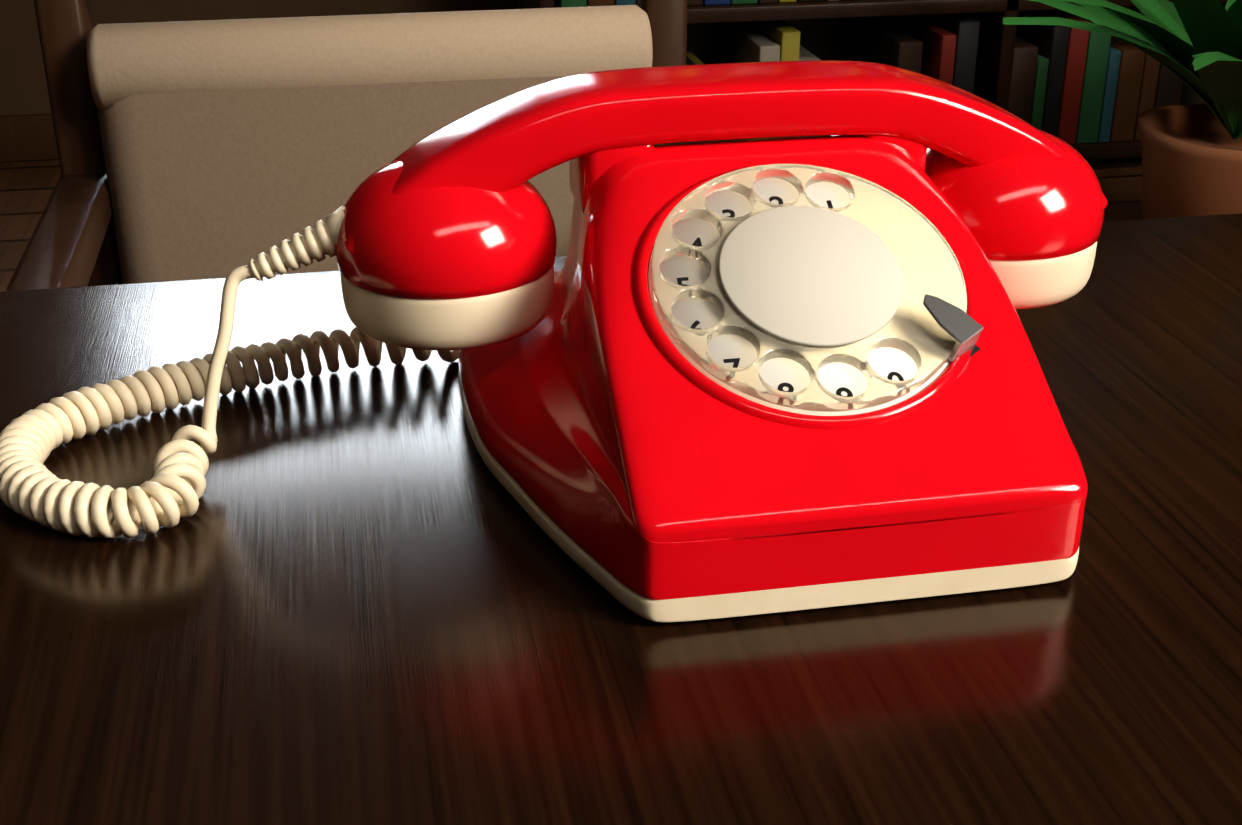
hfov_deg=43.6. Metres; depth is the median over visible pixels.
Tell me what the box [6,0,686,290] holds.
chair
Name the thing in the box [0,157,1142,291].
floor
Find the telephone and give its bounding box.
[0,60,1107,621]
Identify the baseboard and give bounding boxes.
[0,113,58,162]
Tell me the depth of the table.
0.37 m
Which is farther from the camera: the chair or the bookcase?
the bookcase
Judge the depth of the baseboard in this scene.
3.38 m
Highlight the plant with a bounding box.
[1001,0,1241,219]
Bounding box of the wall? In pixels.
[0,0,517,115]
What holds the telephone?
on the table
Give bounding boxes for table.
[0,213,1241,824]
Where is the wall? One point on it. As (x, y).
(23, 87)
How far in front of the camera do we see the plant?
2.52 m
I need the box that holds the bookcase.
[518,0,1226,159]

